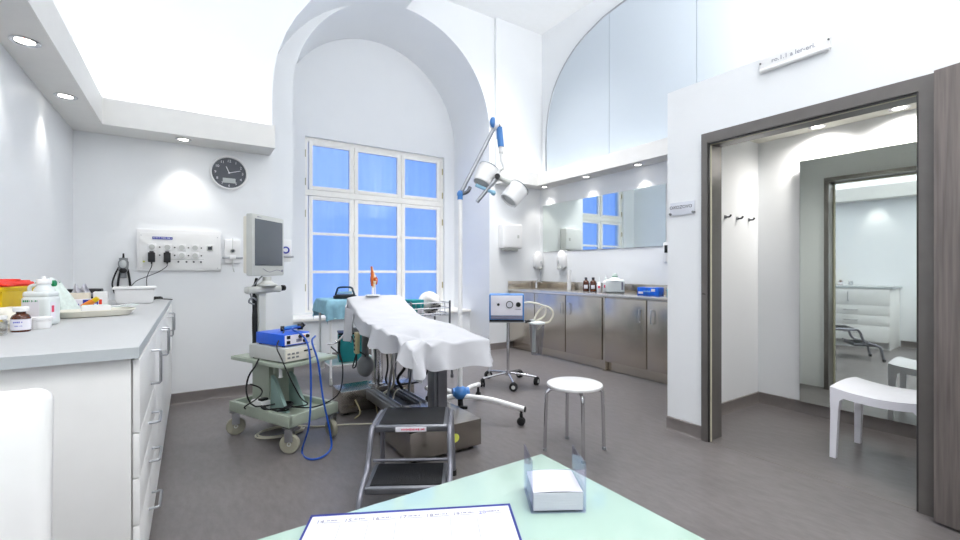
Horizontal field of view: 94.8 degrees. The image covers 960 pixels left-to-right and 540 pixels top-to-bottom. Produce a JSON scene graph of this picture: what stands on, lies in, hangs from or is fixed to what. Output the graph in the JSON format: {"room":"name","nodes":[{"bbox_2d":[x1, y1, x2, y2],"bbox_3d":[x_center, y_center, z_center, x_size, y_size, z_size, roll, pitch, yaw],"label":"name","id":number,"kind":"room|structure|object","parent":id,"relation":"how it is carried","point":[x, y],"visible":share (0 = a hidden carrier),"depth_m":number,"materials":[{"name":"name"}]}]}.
{"room":"operating room","nodes":[
{"label":"operating room","id":0,"kind":"room"},
{"bbox_2d":[0,0,72,288],"bbox_3d":[-2.093,-1.300,1.556,0.200,5.000,8.700,0,0,-33],"label":"wall","id":1,"kind":"structure","parent":0,"point":[36,142],"depth_m":2.69,"materials":[{"name":"white paint"}]},
{"bbox_2d":[7,35,41,47],"bbox_3d":[-2.255,-1.131,2.186,0.120,0.007,0.120,0,0,-33],"label":"recessed light","id":2,"kind":"object","parent":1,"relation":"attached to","point":[21,40],"visible":1,"depth_m":2.19,"materials":[{"name":"silver metal"}]},
{"bbox_2d":[53,93,77,99],"bbox_3d":[-2.704,-1.131,2.878,0.120,0.007,0.120,0,0,-33],"label":"recessed light","id":3,"kind":"object","parent":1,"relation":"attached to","point":[65,96],"visible":1,"depth_m":2.88,"materials":[{"name":"silver metal"}]},
{"bbox_2d":[0,0,274,155],"bbox_3d":[-0.907,-1.240,1.258,1.455,0.210,6.500,0,0,-33],"label":"ceiling soffit","id":4,"kind":"structure","parent":1,"relation":"attached to","point":[57,66],"depth_m":3.18,"materials":[{"name":"paint"}]},
{"bbox_2d":[73,0,411,393],"bbox_3d":[-2.155,-1.300,4.716,3.165,5.000,0.650,0,0,-33],"label":"wall","id":5,"kind":"structure","parent":0,"point":[210,57],"depth_m":3.99,"materials":[{"name":"white paint"}]},
{"bbox_2d":[111,253,130,292],"bbox_3d":[-3.008,0.033,3.702,0.139,0.346,0.095,0,0,-33],"label":"handheld scope","id":6,"kind":"object","parent":5,"relation":"attached to","point":[123,276],"visible":0.85,"depth_m":3.69,"materials":[{"name":"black plastic"}]},
{"bbox_2d":[137,229,220,270],"bbox_3d":[-2.682,-0.175,3.953,0.625,0.360,0.044,0,0,-33],"label":"panel","id":7,"kind":"object","parent":5,"relation":"attached to","point":[189,250],"visible":0.86,"depth_m":3.94,"materials":[{"name":"white plastic"}]},
{"bbox_2d":[146,251,154,285],"bbox_3d":[-2.833,-0.008,3.793,0.063,0.310,0.060,0,0,-33],"label":"power adapter","id":8,"kind":"object","parent":7,"relation":"attached to","point":[151,254],"visible":0.96,"depth_m":3.79,"materials":[{"name":"black plastic"}]},
{"bbox_2d":[131,251,170,285],"bbox_3d":[-2.833,-0.011,3.798,0.278,0.305,0.050,0,0,-33],"label":"power adapter","id":9,"kind":"object","parent":7,"relation":"attached to","point":[167,256],"visible":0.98,"depth_m":3.84,"materials":[{"name":"black plastic"}]},
{"bbox_2d":[170,384,251,404],"bbox_3d":[-2.677,1.153,3.971,1.475,0.095,0.022,0,0,-33],"label":"baseboard","id":10,"kind":"structure","parent":5,"relation":"attached to","point":[224,392],"depth_m":4.08,"materials":[{"name":"grey plastic"}]},
{"bbox_2d":[209,156,247,189],"bbox_3d":[-2.369,-0.917,4.166,0.320,0.320,0.032,0,0,-33],"label":"wall clock","id":11,"kind":"object","parent":5,"relation":"attached to","point":[227,172],"visible":1,"depth_m":4.17,"materials":[{"name":"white plastic"}]},
{"bbox_2d":[222,238,242,271],"bbox_3d":[-2.340,-0.140,4.173,0.170,0.321,0.054,0,0,-33],"label":"outlet","id":12,"kind":"object","parent":5,"relation":"attached to","point":[232,247],"visible":1,"depth_m":4.16,"materials":[{"name":"white plastic"}]},
{"bbox_2d":[284,240,293,261],"bbox_3d":[-1.931,-0.191,4.453,0.084,0.212,0.034,0,0,-33],"label":"outlet","id":13,"kind":"object","parent":5,"relation":"attached to","point":[287,243],"visible":0.67,"depth_m":4.43,"materials":[{"name":"white plastic"}]},
{"bbox_2d":[293,312,468,352],"bbox_3d":[-1.456,0.932,6.533,2.760,0.535,0.480,0,0,-33],"label":"wall","id":14,"kind":"structure","parent":0,"point":[312,327],"depth_m":5.88,"materials":[{"name":"white paint"}]},
{"bbox_2d":[293,307,470,321],"bbox_3d":[-1.442,0.645,6.512,2.760,0.040,0.530,0,0,-33],"label":"trim","id":15,"kind":"structure","parent":14,"relation":"on","point":[296,318],"depth_m":5.93,"materials":[{"name":"beige paint"}]},
{"bbox_2d":[272,0,539,343],"bbox_3d":[-1.627,-1.300,6.079,5.545,5.000,1.050,0,0,-33],"label":"wall","id":16,"kind":"structure","parent":0,"point":[453,44],"depth_m":6.63,"materials":[{"name":"white paint"}]},
{"bbox_2d":[293,39,453,314],"bbox_3d":[-1.998,-1.300,6.644,5.545,5.000,0.300,0,0,-33],"label":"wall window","id":17,"kind":"structure","parent":16,"relation":"in","point":[362,92],"depth_m":6.64,"materials":[{"name":"white paint"}]},
{"bbox_2d":[313,146,434,302],"bbox_3d":[-1.655,-0.592,6.983,2.419,2.483,0.028,0,0,-33],"label":"window panes","id":18,"kind":"object","parent":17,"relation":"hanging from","point":[330,166],"visible":0.5,"depth_m":6.95,"materials":[{"name":"glass"}]},
{"bbox_2d":[305,137,442,311],"bbox_3d":[-1.571,-0.641,6.855,2.219,2.483,0.136,0,0,-33],"label":"window","id":19,"kind":"structure","parent":17,"relation":"attached to","point":[352,195],"depth_m":6.66,"materials":[{"name":"beige paint"}]},
{"bbox_2d":[490,341,512,349],"bbox_3d":[0.566,1.153,6.879,1.000,0.095,0.022,0,0,-33],"label":"baseboard","id":20,"kind":"structure","parent":16,"relation":"attached to","point":[502,345],"depth_m":6.70,"materials":[{"name":"grey plastic"}]},
{"bbox_2d":[499,223,521,250],"bbox_3d":[0.468,-0.497,6.747,0.370,0.405,0.134,0,0,-33],"label":"dispenser","id":21,"kind":"object","parent":16,"relation":"attached to","point":[510,235],"visible":1,"depth_m":6.67,"materials":[{"name":"white plastic"}]},
{"bbox_2d":[533,251,542,269],"bbox_3d":[0.936,-0.155,7.063,0.170,0.300,0.150,0,0,-33],"label":"soap dispenser","id":22,"kind":"object","parent":16,"relation":"attached to","point":[537,257],"visible":1,"depth_m":7.01,"materials":[{"name":"white plastic"}]},
{"bbox_2d":[495,17,541,172],"bbox_3d":[0.611,-2.650,6.892,0.910,2.300,0.050,0,0,-33],"label":"wall","id":23,"kind":"structure","parent":0,"point":[518,50],"depth_m":6.87,"materials":[{"name":"white paint"}]},
{"bbox_2d":[447,0,592,34],"bbox_3d":[0.308,-3.850,3.133,5.945,0.100,8.700,0,0,-33],"label":"ceiling","id":24,"kind":"structure","parent":0,"point":[538,16],"depth_m":6.46,"materials":[{"name":"white paint"}]},
{"bbox_2d":[149,348,959,539],"bbox_3d":[0.308,1.250,3.133,5.945,0.100,8.700,0,0,-33],"label":"floor","id":25,"kind":"structure","parent":0,"point":[216,484],"depth_m":2.73,"materials":[{"name":"plastic"}]},
{"bbox_2d":[0,388,53,539],"bbox_3d":[-0.971,0.725,0.635,0.440,0.953,0.461,0,0,-33],"label":"chair","id":26,"kind":"object","parent":25,"relation":"on","point":[26,415],"visible":1,"depth_m":0.90,"materials":[{"name":"white plastic"}]},
{"bbox_2d":[0,332,162,539],"bbox_3d":[-1.596,0.744,1.620,0.690,0.912,0.796,0,0,-33],"label":"base cabinet","id":27,"kind":"object","parent":25,"relation":"on","point":[104,440],"visible":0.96,"depth_m":1.40,"materials":[{"name":"white laminate"}]},
{"bbox_2d":[0,298,170,369],"bbox_3d":[-2.199,0.269,2.498,0.652,0.037,2.980,0,0,-33],"label":"countertop","id":28,"kind":"structure","parent":27,"relation":"on","point":[118,337],"depth_m":1.56,"materials":[{"name":"white laminate"}]},
{"bbox_2d":[0,307,15,328],"bbox_3d":[-1.991,0.201,1.822,0.137,0.094,0.082,0,0,-13],"label":"packet","id":29,"kind":"object","parent":28,"relation":"on","point":[5,323],"visible":0.46,"depth_m":1.83,"materials":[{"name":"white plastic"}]},
{"bbox_2d":[0,279,34,306],"bbox_3d":[-2.156,0.145,1.980,0.170,0.209,0.250,0,0,-19],"label":"bin","id":30,"kind":"object","parent":28,"relation":"on","point":[11,290],"visible":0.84,"depth_m":1.97,"materials":[{"name":"yellow plastic"}]},
{"bbox_2d":[10,306,31,332],"bbox_3d":[-1.864,0.200,1.790,0.062,0.101,0.062,0,0,-33],"label":"medicine bottle","id":31,"kind":"object","parent":28,"relation":"on","point":[21,321],"visible":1,"depth_m":1.77,"materials":[{"name":"orange glass"}]},
{"bbox_2d":[21,276,59,324],"bbox_3d":[-1.987,0.138,1.996,0.107,0.222,0.087,0,0,-11],"label":"canister","id":32,"kind":"object","parent":28,"relation":"on","point":[43,300],"visible":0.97,"depth_m":1.97,"materials":[{"name":"white plastic"}]},
{"bbox_2d":[31,316,52,329],"bbox_3d":[-1.872,0.225,1.881,0.071,0.051,0.071,0,0,-33],"label":"lidded pot","id":33,"kind":"object","parent":28,"relation":"on","point":[38,322],"visible":0.84,"depth_m":1.86,"materials":[{"name":"white plastic"}]},
{"bbox_2d":[48,277,79,309],"bbox_3d":[-2.326,0.144,2.419,0.174,0.209,0.145,0,0,-4],"label":"spray bottle","id":34,"kind":"object","parent":28,"relation":"on","point":[67,302],"visible":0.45,"depth_m":2.42,"materials":[{"name":"white plastic"}]},
{"bbox_2d":[70,292,90,298],"bbox_3d":[-2.679,0.199,2.858,0.225,0.101,0.120,0,0,-36],"label":"carton","id":35,"kind":"object","parent":28,"relation":"on","point":[82,295],"visible":0.22,"depth_m":2.86,"materials":[{"name":"beige cardboard"}]},
{"bbox_2d":[72,283,89,292],"bbox_3d":[-2.622,0.119,2.897,0.092,0.061,0.041,0,0,-33],"label":"tissue","id":36,"kind":"object","parent":35,"relation":"on","point":[84,288],"visible":1,"depth_m":2.90,"materials":[{"name":"white paper"}]},
{"bbox_2d":[67,288,102,298],"bbox_3d":[-2.942,0.195,3.268,0.220,0.110,0.166,0,0,-36],"label":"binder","id":37,"kind":"object","parent":28,"relation":"on","point":[92,290],"visible":0.12,"depth_m":3.24,"materials":[{"name":"black plastic"}]},
{"bbox_2d":[75,298,101,305],"bbox_3d":[-2.412,0.214,2.698,0.150,0.072,0.062,0,0,-41],"label":"carton","id":38,"kind":"object","parent":28,"relation":"on","point":[79,301],"visible":0.34,"depth_m":2.67,"materials":[{"name":"white cardboard"}]},
{"bbox_2d":[79,296,99,308],"bbox_3d":[-2.322,0.204,2.615,0.105,0.092,0.036,0,0,-23],"label":"tube","id":39,"kind":"object","parent":28,"relation":"on","point":[92,301],"visible":0.49,"depth_m":2.61,"materials":[{"name":"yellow plastic"}]},
{"bbox_2d":[60,307,135,317],"bbox_3d":[-2.093,0.232,2.394,0.202,0.036,0.354,0,0,43],"label":"tray","id":40,"kind":"object","parent":28,"relation":"on","point":[71,313],"visible":0.83,"depth_m":2.35,"materials":[{"name":"white plastic"}]},
{"bbox_2d":[81,304,110,310],"bbox_3d":[-2.094,0.216,2.405,0.120,0.050,0.090,0,0,-43],"label":"carton","id":41,"kind":"object","parent":40,"relation":"in","point":[98,307],"visible":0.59,"depth_m":2.37,"materials":[{"name":"white cardboard"}]},
{"bbox_2d":[93,291,108,303],"bbox_3d":[-2.642,0.200,3.075,0.075,0.101,0.100,0,0,-36],"label":"glove box","id":42,"kind":"object","parent":28,"relation":"on","point":[104,295],"visible":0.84,"depth_m":3.05,"materials":[{"name":"white cardboard"}]},
{"bbox_2d":[112,286,156,304],"bbox_3d":[-2.578,0.186,3.296,0.255,0.127,0.215,0,0,-37],"label":"tub","id":43,"kind":"object","parent":28,"relation":"on","point":[123,294],"visible":1,"depth_m":3.22,"materials":[{"name":"white plastic"}]},
{"bbox_2d":[154,314,169,489],"bbox_3d":[-2.088,0.744,2.373,0.685,0.912,0.996,0,0,-33],"label":"base cabinet","id":44,"kind":"object","parent":25,"relation":"on","point":[160,330],"visible":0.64,"depth_m":2.46,"materials":[{"name":"white laminate"}]},
{"bbox_2d":[165,303,174,431],"bbox_3d":[-2.680,0.744,3.274,0.685,0.912,1.151,0,0,-33],"label":"base cabinet","id":45,"kind":"object","parent":25,"relation":"on","point":[169,319],"visible":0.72,"depth_m":3.36,"materials":[{"name":"white laminate"}]},
{"bbox_2d":[226,276,338,453],"bbox_3d":[-1.422,0.618,3.195,0.766,1.164,0.457,0,0,32],"label":"equipment cart","id":46,"kind":"object","parent":25,"relation":"on","point":[272,377],"visible":0.91,"depth_m":3.15,"materials":[{"name":"green paint"}]},
{"bbox_2d":[251,397,269,408],"bbox_3d":[-1.553,0.945,3.123,0.120,0.086,0.075,0,0,32],"label":"block","id":47,"kind":"object","parent":46,"relation":"on","point":[264,400],"visible":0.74,"depth_m":3.09,"materials":[{"name":"white plastic"}]},
{"bbox_2d":[243,213,283,275],"bbox_3d":[-1.631,-0.180,3.309,0.114,0.445,0.400,0,0,7],"label":"monitor","id":48,"kind":"object","parent":46,"relation":"on","point":[263,236],"visible":1,"depth_m":3.22,"materials":[{"name":"grey plastic"}]},
{"bbox_2d":[249,343,315,363],"bbox_3d":[-1.377,0.564,3.079,0.407,0.100,0.245,0,0,32],"label":"electrosurgical unit","id":49,"kind":"object","parent":46,"relation":"on","point":[290,353],"visible":0.89,"depth_m":2.97,"materials":[{"name":"grey plastic"}]},
{"bbox_2d":[256,329,309,346],"bbox_3d":[-1.366,0.470,3.069,0.326,0.085,0.205,0,0,32],"label":"source","id":50,"kind":"object","parent":49,"relation":"on","point":[289,337],"visible":0.88,"depth_m":2.99,"materials":[{"name":"blue metal"}]},
{"bbox_2d":[231,355,336,368],"bbox_3d":[-1.417,0.631,3.192,0.620,0.026,0.430,0,0,32],"label":"shelf","id":51,"kind":"object","parent":46,"relation":"attached to","point":[244,358],"depth_m":3.01,"materials":[{"name":"metal"}]},
{"bbox_2d":[244,346,342,411],"bbox_3d":[-1.311,0.770,3.130,0.654,0.427,0.236,0,0,-14],"label":"cable bundle","id":52,"kind":"object","parent":46,"relation":"on","point":[288,406],"visible":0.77,"depth_m":3.05,"materials":[{"name":"black rubber"}]},
{"bbox_2d":[276,322,332,459],"bbox_3d":[-1.194,0.790,2.969,0.485,0.842,0.283,0,0,23],"label":"hose","id":53,"kind":"object","parent":46,"relation":"hanging from","point":[299,326],"visible":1,"depth_m":2.93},
{"bbox_2d":[254,387,405,438],"bbox_3d":[-1.115,1.087,3.413,1.124,0.233,0.215,0,0,-25],"label":"power cable","id":54,"kind":"object","parent":25,"relation":"on","point":[300,426],"visible":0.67,"depth_m":3.30,"materials":[{"name":"beige plastic"}]},
{"bbox_2d":[318,313,370,385],"bbox_3d":[-1.442,0.757,4.904,0.574,0.884,0.532,0,0,-33],"label":"table","id":55,"kind":"object","parent":25,"relation":"on","point":[331,363],"visible":0.34,"depth_m":4.69,"materials":[{"name":"white metal"}]},
{"bbox_2d":[312,297,346,323],"bbox_3d":[-1.436,0.433,4.907,0.708,0.250,0.606,0,0,-33],"label":"drape","id":56,"kind":"object","parent":55,"relation":"on","point":[332,308],"visible":0.43,"depth_m":4.57,"materials":[{"name":"blue fabric"}]},
{"bbox_2d":[333,286,355,297],"bbox_3d":[-1.473,0.240,4.811,0.235,0.130,0.140,0,0,-11],"label":"foot pedal","id":57,"kind":"object","parent":56,"relation":"on","point":[341,294],"visible":0.92,"depth_m":4.79,"materials":[{"name":"black plastic"}]},
{"bbox_2d":[325,355,370,365],"bbox_3d":[-1.442,1.002,4.904,0.525,0.015,0.440,0,0,-33],"label":"shelf","id":58,"kind":"object","parent":55,"relation":"attached to","point":[335,362],"depth_m":4.69,"materials":[{"name":"white metal"}]},
{"bbox_2d":[337,330,361,361],"bbox_3d":[-1.413,0.807,4.872,0.317,0.372,0.277,0,0,-21],"label":"bag","id":59,"kind":"object","parent":55,"relation":"on","point":[345,348],"visible":0.47,"depth_m":4.75,"materials":[{"name":"teal fabric"}]},
{"bbox_2d":[327,304,480,462],"bbox_3d":[-0.634,0.727,3.377,0.712,0.947,1.460,0,0,-33],"label":"table","id":60,"kind":"object","parent":25,"relation":"on","point":[377,392],"depth_m":3.42,"materials":[{"name":"metal"}]},
{"bbox_2d":[347,295,492,383],"bbox_3d":[-0.556,0.444,3.328,0.698,0.435,1.551,0,0,-35],"label":"paper sheet","id":61,"kind":"object","parent":60,"relation":"on","point":[391,325],"visible":0.99,"depth_m":2.89,"materials":[{"name":"white paper"}]},
{"bbox_2d":[365,266,379,295],"bbox_3d":[-0.954,0.099,3.930,0.120,0.265,0.063,0,0,-33],"label":"model","id":62,"kind":"object","parent":61,"relation":"on","point":[373,279],"visible":1,"depth_m":3.92},
{"bbox_2d":[355,407,455,509],"bbox_3d":[-0.348,0.988,2.255,0.447,0.424,0.678,0,0,-2],"label":"step stool","id":63,"kind":"object","parent":25,"relation":"on","point":[394,478],"visible":0.85,"depth_m":2.20,"materials":[{"name":"grey metal"}]},
{"bbox_2d":[394,300,453,378],"bbox_3d":[-0.633,0.770,4.944,0.566,0.860,0.396,0,0,-33],"label":"wire basket","id":64,"kind":"object","parent":25,"relation":"on","point":[435,314],"depth_m":4.88,"materials":[{"name":"silver metal"}]},
{"bbox_2d":[405,299,423,313],"bbox_3d":[-0.735,0.410,4.853,0.150,0.170,0.201,0,0,-41],"label":"carton","id":65,"kind":"object","parent":64,"relation":"in","point":[414,306],"visible":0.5,"depth_m":4.79,"materials":[{"name":"cardboard"}]},
{"bbox_2d":[419,291,439,313],"bbox_3d":[-0.569,0.367,4.988,0.249,0.252,0.268,0,0,-4],"label":"bundle","id":66,"kind":"object","parent":64,"relation":"in","point":[428,297],"visible":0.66,"depth_m":4.89,"materials":[{"name":"white fabric"}]},
{"bbox_2d":[258,454,704,539],"bbox_3d":[-0.230,0.828,0.357,1.448,0.745,0.810,0,0,-33],"label":"glass desk","id":67,"kind":"object","parent":25,"relation":"on","point":[606,514],"visible":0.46,"depth_m":0.84,"materials":[{"name":"green glass"}]},
{"bbox_2d":[299,503,521,539],"bbox_3d":[-0.108,0.445,0.675,0.358,0.020,0.260,0,0,-6],"label":"planner","id":68,"kind":"object","parent":67,"relation":"on","point":[492,521],"visible":1,"depth_m":0.75,"materials":[{"name":"white paper"}]},
{"bbox_3d":[0.145,0.405,0.873,0.104,0.098,0.099,0,0,-2],"label":"holder","id":69,"kind":"object","parent":67,"relation":"on","visible":0},
{"bbox_2d":[526,470,582,510],"bbox_3d":[0.145,0.433,0.872,0.094,0.036,0.090,0,0,-2],"label":"paper","id":70,"kind":"object","parent":69,"relation":"in","point":[548,490],"visible":1,"depth_m":0.84,"materials":[{"name":"white paper"}]},
{"bbox_2d":[447,368,525,425],"label":"base","id":71,"kind":"object","parent":25,"relation":"on","point":[460,392],"depth_m":3.53,"materials":[{"name":"white plastic"}]},
{"bbox_2d":[457,117,527,327],"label":"light","id":72,"kind":"object","parent":71,"relation":"on","point":[487,176],"depth_m":3.56,"materials":[{"name":"white plastic"}]},
{"bbox_2d":[480,293,553,391],"bbox_3d":[0.311,0.726,4.673,0.705,0.947,0.633,0,0,-32],"label":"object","id":73,"kind":"object","parent":25,"relation":"on","point":[507,308],"visible":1,"depth_m":4.54,"materials":[{"name":"silver metal"}]},
{"bbox_2d":[489,321,524,322],"bbox_3d":[0.286,0.535,4.661,0.370,0.014,0.260,0,0,3],"label":"tray","id":74,"kind":"object","parent":73,"relation":"on","point":[489,321],"depth_m":4.53,"materials":[{"name":"metal"}]},
{"bbox_2d":[528,319,544,351],"bbox_3d":[0.594,0.703,4.623,0.180,0.365,0.179,0,0,-33],"label":"jar","id":75,"kind":"object","parent":73,"relation":"on","point":[534,322],"depth_m":4.61,"materials":[{"name":"clear plastic"}]},
{"bbox_2d":[509,291,537,353],"bbox_3d":[0.881,0.761,6.716,0.643,0.878,0.594,0,0,-33],"label":"base cabinet","id":76,"kind":"object","parent":25,"relation":"on","point":[520,335],"visible":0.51,"depth_m":6.48,"materials":[{"name":"silver metal"}]},
{"bbox_2d":[535,293,608,368],"bbox_3d":[1.369,0.761,5.939,0.680,0.878,1.219,0,0,-33],"label":"base cabinet","id":77,"kind":"object","parent":25,"relation":"on","point":[574,333],"visible":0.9,"depth_m":5.68,"materials":[{"name":"metal"}]},
{"bbox_2d":[543,376,605,463],"bbox_3d":[0.630,0.976,2.938,0.366,0.449,0.366,0,0,42],"label":"round stool","id":78,"kind":"object","parent":25,"relation":"on","point":[580,385],"visible":1,"depth_m":2.92,"materials":[{"name":"laminate"}]},
{"bbox_2d":[603,297,607,370],"bbox_3d":[1.498,0.761,5.264,0.053,0.878,0.039,0,0,-33],"label":"strip","id":79,"kind":"object","parent":25,"relation":"on","point":[605,364],"visible":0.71,"depth_m":5.25,"materials":[{"name":"metal"}]},
{"bbox_2d":[605,297,667,384],"bbox_3d":[2.047,0.761,4.907,0.680,0.878,1.149,0,0,-33],"label":"base cabinet","id":80,"kind":"object","parent":25,"relation":"on","point":[636,330],"visible":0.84,"depth_m":4.84,"materials":[{"name":"metal"}]},
{"bbox_2d":[508,280,667,300],"bbox_3d":[1.641,0.245,5.550,0.657,0.150,3.416,0,0,-33],"label":"countertop","id":81,"kind":"structure","parent":80,"relation":"on","point":[551,287],"depth_m":5.96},
{"bbox_2d":[567,270,570,289],"bbox_3d":[1.310,0.144,6.484,0.060,0.290,0.060,0,0,-33],"label":"paper roll","id":82,"kind":"object","parent":81,"relation":"on","point":[568,271],"visible":1,"depth_m":6.46,"materials":[{"name":"white paper"}]},
{"bbox_2d":[583,277,588,290],"bbox_3d":[1.461,0.195,6.080,0.084,0.189,0.086,0,0,17],"label":"bottle","id":83,"kind":"object","parent":81,"relation":"on","point":[585,282],"visible":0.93,"depth_m":6.05,"materials":[{"name":"brown glass"}]},
{"bbox_2d":[590,277,595,290],"bbox_3d":[1.533,0.195,5.971,0.084,0.189,0.086,0,0,17],"label":"bottle","id":84,"kind":"object","parent":81,"relation":"on","point":[593,282],"visible":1,"depth_m":5.94,"materials":[{"name":"brown glass"}]},
{"bbox_2d":[605,273,624,292],"bbox_3d":[1.710,0.167,5.592,0.230,0.245,0.180,0,0,15],"label":"jerrycan","id":85,"kind":"object","parent":81,"relation":"on","point":[614,284],"visible":0.99,"depth_m":5.53,"materials":[{"name":"white plastic"}]},
{"bbox_2d":[637,287,663,295],"bbox_3d":[1.959,0.243,5.067,0.250,0.091,0.141,0,0,45],"label":"carton","id":86,"kind":"object","parent":81,"relation":"on","point":[653,291],"visible":1,"depth_m":5.01,"materials":[{"name":"blue cardboard"}]},
{"bbox_2d":[829,377,916,457],"bbox_3d":[2.566,0.967,2.769,0.462,0.465,0.462,0,0,-33],"label":"plastic stool","id":87,"kind":"object","parent":25,"relation":"on","point":[859,391],"visible":0.69,"depth_m":2.81,"materials":[{"name":"white plastic"}]},
{"bbox_2d":[540,0,667,284],"bbox_3d":[2.709,-1.300,4.710,0.200,5.000,8.700,0,0,-33],"label":"wall","id":88,"kind":"structure","parent":0,"point":[634,265],"depth_m":6.29,"materials":[{"name":"white paint"}]},
{"bbox_2d":[556,250,566,269],"bbox_3d":[1.229,-0.155,6.670,0.150,0.300,0.170,0,0,-33],"label":"soap dispenser","id":89,"kind":"object","parent":88,"relation":"attached to","point":[561,259],"visible":1,"depth_m":6.62,"materials":[{"name":"white plastic"}]},
{"bbox_2d":[496,137,667,189],"bbox_3d":[1.539,-1.395,5.480,0.910,0.190,3.430,0,0,-33],"label":"trim","id":90,"kind":"structure","parent":88,"relation":"attached to","point":[654,152],"depth_m":5.88,"materials":[{"name":"paint"}]},
{"bbox_2d":[508,280,667,293],"bbox_3d":[1.641,0.230,5.550,0.657,0.120,3.416,0,0,-33],"label":"backsplash","id":91,"kind":"structure","parent":88,"relation":"attached to","point":[632,288],"depth_m":6.72,"materials":[{"name":"metal"}]},
{"bbox_2d":[543,184,665,251],"bbox_3d":[1.616,-0.660,6.180,0.012,0.740,2.195,0,0,-33],"label":"wall mirror","id":92,"kind":"object","parent":88,"relation":"attached to","point":[635,217],"visible":1,"depth_m":5.96,"materials":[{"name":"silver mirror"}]},
{"bbox_2d":[663,242,667,261],"bbox_3d":[2.222,-0.215,5.247,0.024,0.230,0.090,0,0,-33],"label":"thermostat","id":93,"kind":"object","parent":88,"relation":"attached to","point":[665,244],"visible":0.56,"depth_m":5.25,"materials":[{"name":"white plastic"}]},
{"bbox_2d":[545,0,918,170],"bbox_3d":[2.313,-2.515,5.049,0.036,2.051,4.644,0,0,-33],"label":"window","id":94,"kind":"structure","parent":88,"relation":"in","point":[610,94],"depth_m":5.35,"materials":[{"name":"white glass"}]},
{"bbox_2d":[722,141,757,401],"bbox_3d":[2.196,-0.070,3.825,1.630,2.540,0.053,0,0,-33],"label":"wall","id":95,"kind":"structure","parent":0,"point":[740,160],"depth_m":3.82,"materials":[{"name":"white paint"}]},
{"bbox_2d":[722,391,758,414],"bbox_3d":[2.070,1.153,3.697,1.120,0.095,0.022,0,0,-33],"label":"baseboard","id":96,"kind":"structure","parent":95,"relation":"attached to","point":[751,399],"depth_m":3.81,"materials":[{"name":"grey plastic"}]},
{"bbox_2d":[668,0,959,425],"bbox_3d":[2.483,-0.070,1.821,0.090,2.540,3.718,0,0,-33],"label":"wall","id":97,"kind":"structure","parent":0,"point":[919,38],"depth_m":2.86,"materials":[{"name":"white paint"}]},
{"bbox_2d":[669,200,694,215],"bbox_3d":[1.483,-0.453,3.241,0.022,0.095,0.198,0,0,-33],"label":"plate","id":98,"kind":"object","parent":97,"relation":"attached to","point":[687,207],"visible":1,"depth_m":3.23,"materials":[{"name":"grey plastic"}]},
{"bbox_2d":[666,415,700,439],"bbox_3d":[1.490,1.153,3.230,0.022,0.095,0.273,0,0,-33],"label":"baseboard","id":99,"kind":"structure","parent":97,"relation":"attached to","point":[690,429],"depth_m":3.23,"materials":[{"name":"grey plastic"}]},
{"bbox_2d":[759,34,830,73],"bbox_3d":[1.873,-1.285,2.638,0.031,0.090,0.370,0,0,-33],"label":"room sign","id":100,"kind":"object","parent":97,"relation":"attached to","point":[822,44],"visible":1,"depth_m":2.62,"materials":[{"name":"white plastic"}]},
{"bbox_2d":[710,95,916,441],"bbox_3d":[1.963,0.138,2.685,0.170,2.124,1.146,0,0,-33],"label":"trim","id":101,"kind":"structure","parent":97,"relation":"attached to","point":[717,148],"depth_m":3.13,"materials":[{"name":"grey paint"}]},
{"bbox_2d":[711,442,916,509],"bbox_3d":[1.897,1.199,2.641,0.012,0.002,1.068,0,0,-33],"label":"threshold","id":102,"kind":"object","parent":97,"relation":"attached to","point":[711,442],"depth_m":2.52,"materials":[{"name":"grey plastic"}]},
{"bbox_2d":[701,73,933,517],"bbox_3d":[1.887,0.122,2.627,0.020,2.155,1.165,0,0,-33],"label":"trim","id":103,"kind":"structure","parent":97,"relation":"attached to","point":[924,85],"depth_m":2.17,"materials":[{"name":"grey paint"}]},
{"bbox_2d":[934,63,959,530],"bbox_3d":[2.368,0.121,1.597,0.166,2.133,1.113,0,0,-22],"label":"door","id":104,"kind":"structure","parent":97,"relation":"in","point":[946,79],"depth_m":2.05,"materials":[{"name":"grey wood"}]},
{"bbox_2d":[751,102,916,143],"bbox_3d":[2.509,-1.245,2.955,1.200,0.190,1.745,0,0,-33],"label":"ceiling","id":105,"kind":"structure","parent":0,"point":[913,105],"depth_m":3.44,"materials":[{"name":"white paint"}]},
{"bbox_2d":[808,124,826,129],"bbox_3d":[2.703,-1.147,3.534,0.120,0.007,0.120,0,0,-33],"label":"recessed light","id":106,"kind":"object","parent":105,"relation":"in","point":[820,126],"visible":0.98,"depth_m":3.52,"materials":[{"name":"silver metal"}]},
{"bbox_2d":[888,105,910,111],"bbox_3d":[2.972,-1.147,3.125,0.120,0.007,0.120,0,0,-33],"label":"recessed light","id":107,"kind":"object","parent":105,"relation":"in","point":[903,107],"visible":0.94,"depth_m":3.13,"materials":[{"name":"silver metal"}]},
{"bbox_2d":[758,108,916,399],"bbox_3d":[3.044,-0.070,3.307,0.080,2.540,1.745,0,0,-33],"label":"wall","id":108,"kind":"structure","parent":0,"point":[779,160],"depth_m":3.82,"materials":[{"name":"white paint"}]},
{"bbox_2d":[759,392,916,438],"bbox_3d":[3.002,1.153,3.279,0.022,0.095,1.745,0,0,-33],"label":"baseboard","id":109,"kind":"structure","parent":108,"relation":"attached to","point":[880,424],"depth_m":3.48,"materials":[{"name":"grey plastic"}]},
{"bbox_2d":[800,141,916,424],"bbox_3d":[2.961,0.095,3.315,0.018,2.010,0.950,0,0,-35],"label":"wall mirror","id":110,"kind":"object","parent":108,"relation":"attached to","point":[858,210],"visible":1,"depth_m":3.39,"materials":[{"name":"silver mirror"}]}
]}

